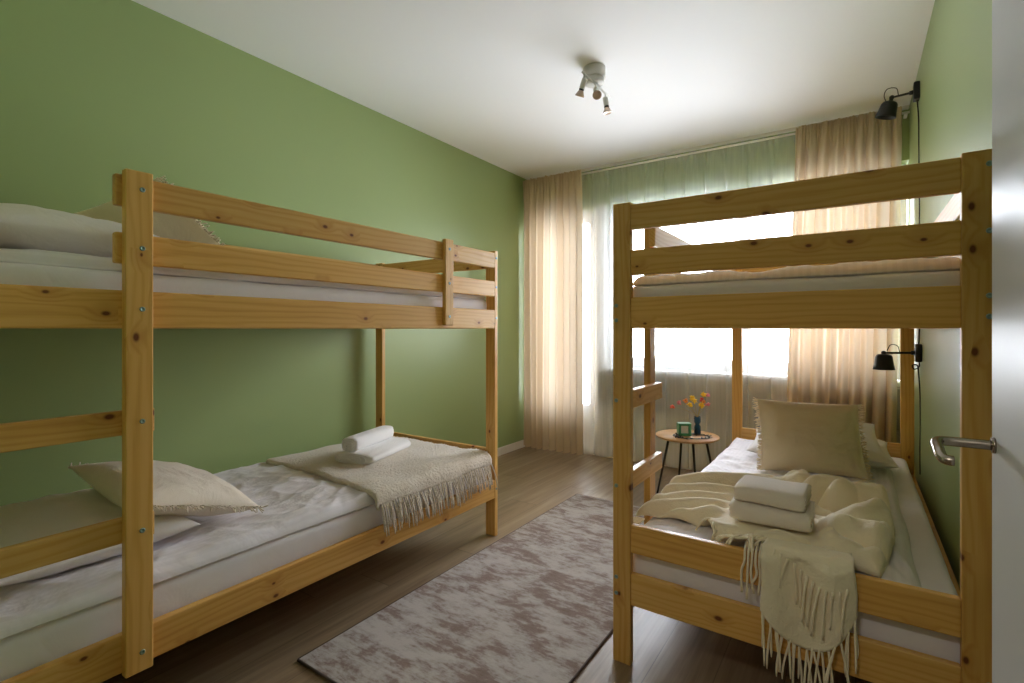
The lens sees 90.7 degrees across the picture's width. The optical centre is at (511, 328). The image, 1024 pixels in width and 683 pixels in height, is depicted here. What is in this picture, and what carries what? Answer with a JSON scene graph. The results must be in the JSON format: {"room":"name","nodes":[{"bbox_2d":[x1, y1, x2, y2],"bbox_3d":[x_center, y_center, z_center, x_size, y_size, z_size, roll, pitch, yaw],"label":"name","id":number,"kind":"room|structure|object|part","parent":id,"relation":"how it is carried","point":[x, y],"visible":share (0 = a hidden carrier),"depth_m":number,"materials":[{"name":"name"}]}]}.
{"room":"dormitory","nodes":[
{"label":"dormitory","id":0,"kind":"room"},
{"bbox_2d":[0,0,525,505],"bbox_3d":[-1.017,-0.160,3.369,0.150,2.600,4.670,0,0,34],"label":"wall","id":1,"kind":"structure","parent":0,"point":[91,91],"depth_m":2.59,"materials":[{"name":"green paint"}]},
{"bbox_2d":[498,440,524,455],"bbox_3d":[-0.972,1.105,3.290,0.014,0.070,4.050,0,0,34],"label":"baseboard","id":2,"kind":"structure","parent":1,"relation":"attached to","point":[520,444],"depth_m":4.69,"materials":[{"name":"white wood"}]},
{"bbox_2d":[101,447,871,682],"bbox_3d":[0.378,1.190,1.980,4.200,0.100,7.500,0,0,34],"label":"floor","id":3,"kind":"structure","parent":0,"point":[265,644],"depth_m":1.96,"materials":[{"name":"brown wood"}]},
{"bbox_2d":[0,168,497,682],"bbox_3d":[-1.053,0.354,2.201,1.000,1.572,2.083,0,0,34],"label":"bunk bed","id":4,"kind":"object","parent":3,"relation":"on","point":[135,309],"visible":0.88,"depth_m":1.51,"materials":[{"name":"brown wood"}]},
{"bbox_3d":[-1.455,-0.053,2.476,0.025,0.103,2.026,0,0,34],"label":"rail","id":5,"kind":"part","parent":4,"relation":"part of","materials":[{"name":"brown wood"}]},
{"bbox_2d":[0,468,486,681],"bbox_3d":[-1.064,0.810,2.213,0.906,0.157,2.000,0,0,34],"label":"mattress","id":6,"kind":"object","parent":4,"relation":"on","point":[29,649],"visible":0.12,"depth_m":1.53,"materials":[{"name":"white fabric"}]},
{"bbox_2d":[0,462,374,639],"bbox_3d":[-1.051,0.707,2.217,0.902,0.054,1.946,0,0,34],"label":"duvet","id":7,"kind":"object","parent":6,"relation":"on","point":[296,501],"visible":0.35,"depth_m":1.67,"materials":[{"name":"grey fabric"}]},
{"bbox_2d":[0,488,199,586],"bbox_3d":[-1.442,0.632,1.633,0.660,0.145,0.520,0,0,34],"label":"pillow","id":8,"kind":"object","parent":7,"relation":"on","point":[20,522],"visible":0.45,"depth_m":1.54,"materials":[{"name":"beige fabric"}]},
{"bbox_2d":[68,460,267,516],"bbox_3d":[-1.218,0.565,1.801,0.507,0.212,0.440,0,0,31],"label":"cushion","id":9,"kind":"object","parent":7,"relation":"on","point":[179,489],"visible":0.8,"depth_m":1.70,"materials":[{"name":"fabric"}]},
{"bbox_2d":[266,436,497,535],"bbox_3d":[-0.666,0.764,2.651,0.919,0.205,0.819,0,0,34],"label":"throw blanket","id":10,"kind":"object","parent":7,"relation":"on","point":[423,466],"visible":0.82,"depth_m":2.44,"materials":[{"name":"fabric"}]},
{"bbox_2d":[335,437,410,464],"bbox_3d":[-0.732,0.645,2.698,0.232,0.056,0.407,0,0,17],"label":"rolled towel","id":11,"kind":"object","parent":10,"relation":"on","point":[378,451],"visible":0.88,"depth_m":2.56,"materials":[{"name":"white fabric"}]},
{"bbox_2d":[342,425,393,451],"bbox_3d":[-0.765,0.583,2.708,0.096,0.074,0.364,0,0,18],"label":"rolled towel","id":12,"kind":"object","parent":11,"relation":"on","point":[356,442],"visible":1,"depth_m":2.63,"materials":[{"name":"white fabric"}]},
{"bbox_2d":[0,262,486,309],"bbox_3d":[-1.064,-0.106,2.213,0.906,0.113,2.000,0,0,34],"label":"mattress","id":13,"kind":"object","parent":4,"relation":"on","point":[10,273],"visible":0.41,"depth_m":1.58,"materials":[{"name":"white fabric"}]},
{"bbox_2d":[0,248,485,299],"bbox_3d":[-1.060,-0.185,2.223,0.894,0.047,1.972,0,0,34],"label":"duvet","id":14,"kind":"object","parent":13,"relation":"on","point":[24,256],"visible":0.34,"depth_m":1.51,"materials":[{"name":"white fabric"}]},
{"bbox_2d":[0,203,158,257],"bbox_3d":[-1.462,-0.273,1.550,0.680,0.172,0.500,0,0,33],"label":"pillow","id":15,"kind":"object","parent":14,"relation":"on","point":[22,226],"visible":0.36,"depth_m":1.36,"materials":[{"name":"white fabric"}]},
{"bbox_2d":[73,176,225,245],"bbox_3d":[-1.317,-0.313,1.902,0.550,0.402,0.349,0,0,19],"label":"cushion","id":16,"kind":"object","parent":14,"relation":"on","point":[164,225],"visible":0.2,"depth_m":1.79,"materials":[{"name":"beige fabric"}]},
{"bbox_3d":[-0.674,-0.053,1.945,0.025,0.103,2.026,0,0,34],"label":"rail","id":17,"kind":"part","parent":4,"relation":"part of","materials":[{"name":"brown wood"}]},
{"bbox_3d":[-0.674,0.879,1.945,0.025,0.102,2.026,0,0,34],"label":"rail","id":18,"kind":"part","parent":4,"relation":"part of","materials":[{"name":"brown wood"}]},
{"bbox_3d":[-1.455,-0.377,2.476,0.025,0.085,2.026,0,0,34],"label":"guard rail","id":19,"kind":"part","parent":4,"relation":"part of","materials":[{"name":"brown wood"}]},
{"bbox_3d":[-0.588,-0.377,2.071,0.025,0.085,1.721,0,0,34],"label":"guard rail","id":20,"kind":"part","parent":4,"relation":"part of","materials":[{"name":"brown wood"}]},
{"bbox_3d":[-0.588,-0.220,2.071,0.025,0.084,1.721,0,0,34],"label":"guard rail","id":21,"kind":"part","parent":4,"relation":"part of","materials":[{"name":"brown wood"}]},
{"bbox_3d":[-0.863,0.355,3.314,0.063,1.570,0.027,0,0,34],"label":"post","id":22,"kind":"part","parent":4,"relation":"part of","materials":[{"name":"brown wood"}]},
{"bbox_3d":[-0.113,0.355,2.805,0.063,1.570,0.027,0,0,34],"label":"post","id":23,"kind":"part","parent":4,"relation":"part of","materials":[{"name":"brown wood"}]},
{"bbox_2d":[297,494,643,682],"bbox_3d":[0.196,1.135,2.368,0.832,0.010,2.106,0,0,34],"label":"rug","id":24,"kind":"object","parent":3,"relation":"on","point":[535,604],"visible":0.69,"depth_m":1.98,"materials":[{"name":"grey carpet"}]},
{"bbox_2d":[656,429,719,492],"bbox_3d":[1.214,0.938,3.503,0.420,0.406,0.420,0,0,34],"label":"side table","id":25,"kind":"object","parent":3,"relation":"on","point":[667,435],"visible":0.74,"depth_m":3.48,"materials":[{"name":"brown wood"}]},
{"bbox_3d":[1.050,0.945,3.510,0.094,0.392,0.017,0,0,2],"label":"leg","id":26,"kind":"part","parent":25,"relation":"part of","materials":[{"name":"black metal"}]},
{"bbox_3d":[1.220,0.945,3.667,0.017,0.392,0.094,0,0,2],"label":"leg","id":27,"kind":"part","parent":25,"relation":"part of","materials":[{"name":"black metal"}]},
{"bbox_2d":[677,422,690,435],"bbox_3d":[1.184,0.688,3.480,0.086,0.086,0.060,0,0,4],"label":"candle holder","id":28,"kind":"object","parent":25,"relation":"on","point":[683,428],"visible":0.98,"depth_m":3.45,"materials":[{"name":"green ceramic"}]},
{"bbox_2d":[681,426,687,432],"bbox_3d":[1.184,0.689,3.484,0.050,0.055,0.044,0,0,4],"label":"candle","id":29,"kind":"object","parent":28,"relation":"on","point":[684,429],"depth_m":3.46,"materials":[{"name":"beige wax"}]},
{"bbox_2d":[673,432,712,439],"bbox_3d":[1.224,0.725,3.429,0.247,0.032,0.222,0,0,34],"label":"leaf garland","id":30,"kind":"object","parent":25,"relation":"on","point":[675,434],"visible":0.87,"depth_m":3.40},
{"bbox_3d":[1.208,0.945,3.339,0.017,0.392,0.094,0,0,2],"label":"leg","id":31,"kind":"part","parent":25,"relation":"part of","materials":[{"name":"black metal"}]},
{"bbox_2d":[694,416,700,433],"bbox_3d":[1.290,0.672,3.518,0.045,0.126,0.045,0,0,34],"label":"vase","id":32,"kind":"object","parent":25,"relation":"on","point":[697,420],"visible":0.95,"depth_m":3.50,"materials":[{"name":"blue glass"}]},
{"bbox_3d":[1.378,0.945,3.497,0.094,0.392,0.017,0,0,2],"label":"leg","id":33,"kind":"part","parent":25,"relation":"part of","materials":[{"name":"black metal"}]},
{"bbox_2d":[613,149,991,682],"bbox_3d":[1.312,0.354,2.327,0.999,1.572,2.056,0,0,34],"label":"bunk bed","id":34,"kind":"object","parent":3,"relation":"on","point":[962,230],"visible":0.73,"depth_m":1.43,"materials":[{"name":"brown wood"}]},
{"bbox_3d":[0.381,0.355,1.736,0.063,1.570,0.027,0,0,34],"label":"post","id":35,"kind":"part","parent":34,"relation":"part of","materials":[{"name":"brown wood"}]},
{"bbox_3d":[1.031,-0.220,2.726,0.025,0.084,1.657,0,0,34],"label":"guard rail","id":36,"kind":"part","parent":34,"relation":"part of","materials":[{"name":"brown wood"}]},
{"bbox_3d":[0.935,-0.053,2.585,0.025,0.103,1.999,0,0,34],"label":"rail","id":37,"kind":"part","parent":34,"relation":"part of","materials":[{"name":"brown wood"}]},
{"bbox_3d":[1.031,-0.377,2.726,0.025,0.085,1.657,0,0,34],"label":"guard rail","id":38,"kind":"part","parent":34,"relation":"part of","materials":[{"name":"brown wood"}]},
{"bbox_3d":[1.520,0.355,3.412,0.063,1.570,0.027,0,0,34],"label":"post","id":39,"kind":"part","parent":34,"relation":"part of","materials":[{"name":"brown wood"}]},
{"bbox_3d":[0.756,-0.054,1.482,0.843,0.105,0.023,0,0,34],"label":"rail","id":40,"kind":"part","parent":34,"relation":"part of","materials":[{"name":"brown wood"}]},
{"bbox_3d":[0.756,0.881,1.482,0.843,0.107,0.023,0,0,34],"label":"rail","id":41,"kind":"part","parent":34,"relation":"part of","materials":[{"name":"brown wood"}]},
{"bbox_2d":[633,457,959,663],"bbox_3d":[1.327,0.810,2.321,0.897,0.155,1.970,0,0,34],"label":"mattress","id":42,"kind":"object","parent":34,"relation":"on","point":[932,571],"visible":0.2,"depth_m":1.59,"materials":[{"name":"white fabric"}]},
{"bbox_2d":[644,438,921,587],"bbox_3d":[1.255,0.707,2.285,0.809,0.055,1.815,0,0,34],"label":"duvet","id":43,"kind":"object","parent":42,"relation":"on","point":[901,568],"visible":0.22,"depth_m":1.83,"materials":[{"name":"white fabric"}]},
{"bbox_2d":[633,469,894,682],"bbox_3d":[0.913,0.793,1.876,0.815,0.474,0.955,0,0,34],"label":"throw blanket","id":44,"kind":"object","parent":43,"relation":"on","point":[807,584],"visible":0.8,"depth_m":1.48,"materials":[{"name":"beige fabric"}]},
{"bbox_2d":[729,497,814,532],"bbox_3d":[0.881,0.610,1.711,0.246,0.062,0.224,0,0,34],"label":"folded towel","id":45,"kind":"object","parent":44,"relation":"on","point":[752,512],"visible":0.71,"depth_m":1.62,"materials":[{"name":"white fabric"}]},
{"bbox_2d":[733,475,811,512],"bbox_3d":[0.886,0.554,1.719,0.219,0.059,0.205,0,0,34],"label":"folded towel","id":46,"kind":"object","parent":45,"relation":"on","point":[787,495],"visible":1,"depth_m":1.66,"materials":[{"name":"white fabric"}]},
{"bbox_2d":[752,397,874,480],"bbox_3d":[1.457,0.531,2.469,0.507,0.364,0.211,0,0,16],"label":"cushion","id":47,"kind":"object","parent":43,"relation":"on","point":[810,437],"visible":1,"depth_m":2.41,"materials":[{"name":"beige fabric"}]},
{"bbox_2d":[746,430,898,468],"bbox_3d":[1.669,0.630,2.759,0.660,0.150,0.499,0,0,31],"label":"pillow","id":48,"kind":"object","parent":43,"relation":"on","point":[883,445],"visible":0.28,"depth_m":2.51,"materials":[{"name":"white fabric"}]},
{"bbox_2d":[756,417,889,463],"bbox_3d":[1.591,0.564,2.643,0.560,0.173,0.404,0,0,27],"label":"pillow","id":49,"kind":"object","parent":48,"relation":"on","point":[875,454],"visible":0.27,"depth_m":2.45,"materials":[{"name":"beige fabric"}]},
{"bbox_2d":[633,270,959,296],"bbox_3d":[1.324,-0.102,2.317,0.898,0.104,1.978,0,0,34],"label":"mattress","id":50,"kind":"object","parent":34,"relation":"on","point":[949,277],"visible":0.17,"depth_m":1.45,"materials":[{"name":"white fabric"}]},
{"bbox_2d":[633,257,959,285],"bbox_3d":[1.315,-0.174,2.301,0.896,0.046,1.919,0,0,34],"label":"duvet","id":51,"kind":"object","parent":50,"relation":"on","point":[941,263],"visible":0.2,"depth_m":1.45,"materials":[{"name":"beige fabric"}]},
{"bbox_3d":[1.895,-0.054,3.157,0.843,0.105,0.023,0,0,34],"label":"rail","id":52,"kind":"part","parent":34,"relation":"part of","materials":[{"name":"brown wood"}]},
{"bbox_3d":[2.269,0.355,2.903,0.063,1.570,0.027,0,0,34],"label":"post","id":53,"kind":"part","parent":34,"relation":"part of","materials":[{"name":"brown wood"}]},
{"bbox_3d":[1.716,0.879,2.054,0.025,0.102,1.999,0,0,34],"label":"rail","id":54,"kind":"part","parent":34,"relation":"part of","materials":[{"name":"brown wood"}]},
{"bbox_3d":[1.716,-0.377,2.054,0.025,0.085,1.999,0,0,34],"label":"guard rail","id":55,"kind":"part","parent":34,"relation":"part of","materials":[{"name":"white wood"}]},
{"bbox_3d":[1.131,0.355,1.227,0.063,1.570,0.027,0,0,34],"label":"post","id":56,"kind":"part","parent":34,"relation":"part of","materials":[{"name":"brown wood"}]},
{"bbox_2d":[132,0,934,179],"bbox_3d":[0.069,-1.520,1.525,4.200,0.120,6.400,0,0,34],"label":"ceiling","id":57,"kind":"structure","parent":0,"point":[497,82],"depth_m":2.75,"materials":[{"name":"paint"}]},
{"bbox_2d":[575,62,611,114],"bbox_3d":[0.468,-1.354,2.838,0.128,0.212,0.360,0,0,34],"label":"ceiling spotlight","id":58,"kind":"object","parent":57,"relation":"attached to","point":[594,74],"visible":1,"depth_m":2.78,"materials":[{"name":"white metal"}]},
{"bbox_3d":[0.370,-1.278,2.745,0.052,0.055,0.049,0,0,34],"label":"bulb","id":59,"kind":"part","parent":58,"relation":"part of","materials":[{"name":"glass"}]},
{"bbox_3d":[0.468,-1.288,2.769,0.050,0.056,0.055,0,0,34],"label":"bulb","id":60,"kind":"part","parent":58,"relation":"part of","materials":[{"name":"brown glass"}]},
{"bbox_3d":[0.553,-1.272,2.930,0.050,0.046,0.050,0,0,34],"label":"bulb","id":61,"kind":"part","parent":58,"relation":"part of","materials":[{"name":"white glass"}]},
{"bbox_2d":[581,109,908,463],"bbox_3d":[1.452,-0.160,4.243,2.952,2.600,0.250,0,0,34],"label":"wall","id":62,"kind":"structure","parent":0,"point":[771,161],"depth_m":4.17,"materials":[{"name":"green paint"}]},
{"bbox_2d":[583,208,596,454],"bbox_3d":[0.527,0.015,4.823,0.690,2.250,0.170,0,0,34],"label":"window","id":63,"kind":"structure","parent":62,"relation":"in","point":[589,216],"depth_m":4.69,"materials":[{"name":"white glass"}]},
{"bbox_3d":[0.502,1.125,4.786,0.690,0.030,0.080,0,0,34],"label":"door sill","id":64,"kind":"part","parent":63,"relation":"part of","materials":[{"name":"beige"}]},
{"bbox_2d":[596,448,708,471],"bbox_3d":[1.674,1.105,3.933,2.208,0.070,0.012,0,0,34],"label":"baseboard","id":65,"kind":"structure","parent":62,"relation":"attached to","point":[669,462],"depth_m":4.18,"materials":[{"name":"white wood"}]},
{"bbox_2d":[529,105,908,179],"bbox_3d":[1.374,-1.449,4.128,2.948,0.022,0.028,0,0,34],"label":"trim","id":66,"kind":"structure","parent":62,"relation":"attached to","point":[906,107],"depth_m":4.02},
{"bbox_2d":[581,111,909,174],"bbox_3d":[1.352,-1.388,4.095,2.944,0.016,0.106,0,0,34],"label":"rail","id":67,"kind":"object","parent":62,"relation":"attached to","point":[905,113],"visible":0.71,"depth_m":3.95,"materials":[{"name":"white metal"}]},
{"bbox_2d":[523,169,582,454],"bbox_3d":[0.365,-0.152,4.659,0.632,2.542,0.080,0,0,34],"label":"curtain","id":68,"kind":"object","parent":67,"relation":"hanging from","point":[553,207],"visible":1,"depth_m":4.64,"materials":[{"name":"beige fabric"}]},
{"bbox_2d":[787,106,901,442],"bbox_3d":[2.206,-0.154,3.398,0.663,2.536,0.082,0,0,34],"label":"curtain","id":69,"kind":"object","parent":67,"relation":"hanging from","point":[826,366],"visible":0.45,"depth_m":3.37,"materials":[{"name":"beige fabric"}]},
{"bbox_2d":[598,371,899,430],"bbox_3d":[1.678,0.759,3.910,2.180,0.762,0.043,0,0,34],"label":"panel radiator","id":70,"kind":"object","parent":62,"relation":"attached to","point":[675,388],"visible":0.35,"depth_m":3.99,"materials":[{"name":"metal"}]},
{"bbox_2d":[599,371,899,387],"bbox_3d":[1.669,0.382,3.910,2.145,0.007,0.028,0,0,34],"label":"grille","id":71,"kind":"object","parent":70,"relation":"attached to","point":[640,375],"depth_m":3.99,"materials":[{"name":"metal"}]},
{"bbox_2d":[599,164,906,385],"bbox_3d":[1.738,-0.367,3.982,2.179,1.485,0.220,0,0,34],"label":"window","id":72,"kind":"structure","parent":62,"relation":"in","point":[709,368],"depth_m":4.05,"materials":[{"name":"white glass"}]},
{"bbox_3d":[1.392,-0.380,4.298,1.090,1.360,0.055,0,0,34],"label":"sash","id":73,"kind":"part","parent":72,"relation":"part of","materials":[{"name":"white"}]},
{"bbox_3d":[1.716,0.362,3.949,2.179,0.025,0.140,0,0,34],"label":"sill","id":74,"kind":"part","parent":72,"relation":"part of","materials":[{"name":"white"}]},
{"bbox_3d":[2.237,-0.380,3.724,0.955,1.360,0.055,0,0,34],"label":"sash","id":75,"kind":"part","parent":72,"relation":"part of","materials":[{"name":"white"}]},
{"bbox_2d":[907,0,991,586],"bbox_3d":[1.549,-0.160,1.626,0.150,2.600,4.670,0,0,34],"label":"wall","id":76,"kind":"structure","parent":0,"point":[954,74],"depth_m":1.96,"materials":[{"name":"green paint"}]},
{"bbox_2d":[873,344,921,474],"bbox_3d":[2.098,0.430,2.758,0.214,0.700,0.103,0,0,34],"label":"wall lamp","id":77,"kind":"object","parent":76,"relation":"attached to","point":[883,361],"visible":1,"depth_m":2.74,"materials":[{"name":"black metal"}]},
{"bbox_3d":[2.051,0.181,2.789,0.103,0.086,0.103,0,0,34],"label":"lamp shade","id":78,"kind":"part","parent":77,"relation":"part of","materials":[{"name":"black metal"}]},
{"bbox_3d":[2.107,0.128,2.751,0.135,0.024,0.024,0,0,34],"label":"arm","id":79,"kind":"part","parent":77,"relation":"part of","materials":[{"name":"black metal"}]},
{"bbox_3d":[2.171,0.475,2.707,0.052,0.611,0.021,0,0,-8],"label":"cord","id":80,"kind":"part","parent":77,"relation":"part of","materials":[{"name":"black plastic"}]},
{"bbox_3d":[2.175,0.128,2.705,0.028,0.096,0.060,0,0,34],"label":"plate","id":81,"kind":"part","parent":77,"relation":"part of","materials":[{"name":"black metal"}]},
{"bbox_2d":[875,81,919,343],"bbox_3d":[2.154,-0.637,2.824,0.126,1.445,0.215,0,0,-43],"label":"wall lamp","id":82,"kind":"object","parent":76,"relation":"attached to","point":[887,110],"visible":0.91,"depth_m":2.82,"materials":[{"name":"black metal"}]},
{"bbox_3d":[2.126,-1.238,2.872,0.106,0.103,0.102,0,0,34],"label":"lamp shade","id":83,"kind":"part","parent":82,"relation":"part of","materials":[{"name":"black metal"}]},
{"bbox_3d":[2.180,-1.309,2.823,0.095,0.024,0.024,0,0,34],"label":"arm","id":84,"kind":"part","parent":82,"relation":"part of","materials":[{"name":"black metal"}]},
{"bbox_3d":[2.231,-1.309,2.788,0.028,0.096,0.060,0,0,34],"label":"plate","id":85,"kind":"part","parent":82,"relation":"part of","materials":[{"name":"black metal"}]},
{"bbox_3d":[2.207,-0.590,2.744,0.012,1.350,0.096,0,0,34],"label":"cord","id":86,"kind":"part","parent":82,"relation":"part of","materials":[{"name":"plastic"}]},
{"bbox_3d":[-0.971,-0.160,0.678,2.952,2.600,0.270,0,0,34],"label":"wall","id":87,"kind":"structure","parent":0,"visible":0},
{"bbox_2d":[930,0,1023,682],"bbox_3d":[0.494,0.090,0.438,0.123,2.080,0.950,0,0,34],"label":"door","id":88,"kind":"structure","parent":87,"relation":"in","point":[1006,444],"depth_m":0.73,"materials":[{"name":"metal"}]},
{"bbox_3d":[0.707,0.193,0.791,0.078,0.033,0.089,0,0,34],"label":"handle","id":89,"kind":"part","parent":88,"relation":"part of","materials":[{"name":"metal"}]}
]}

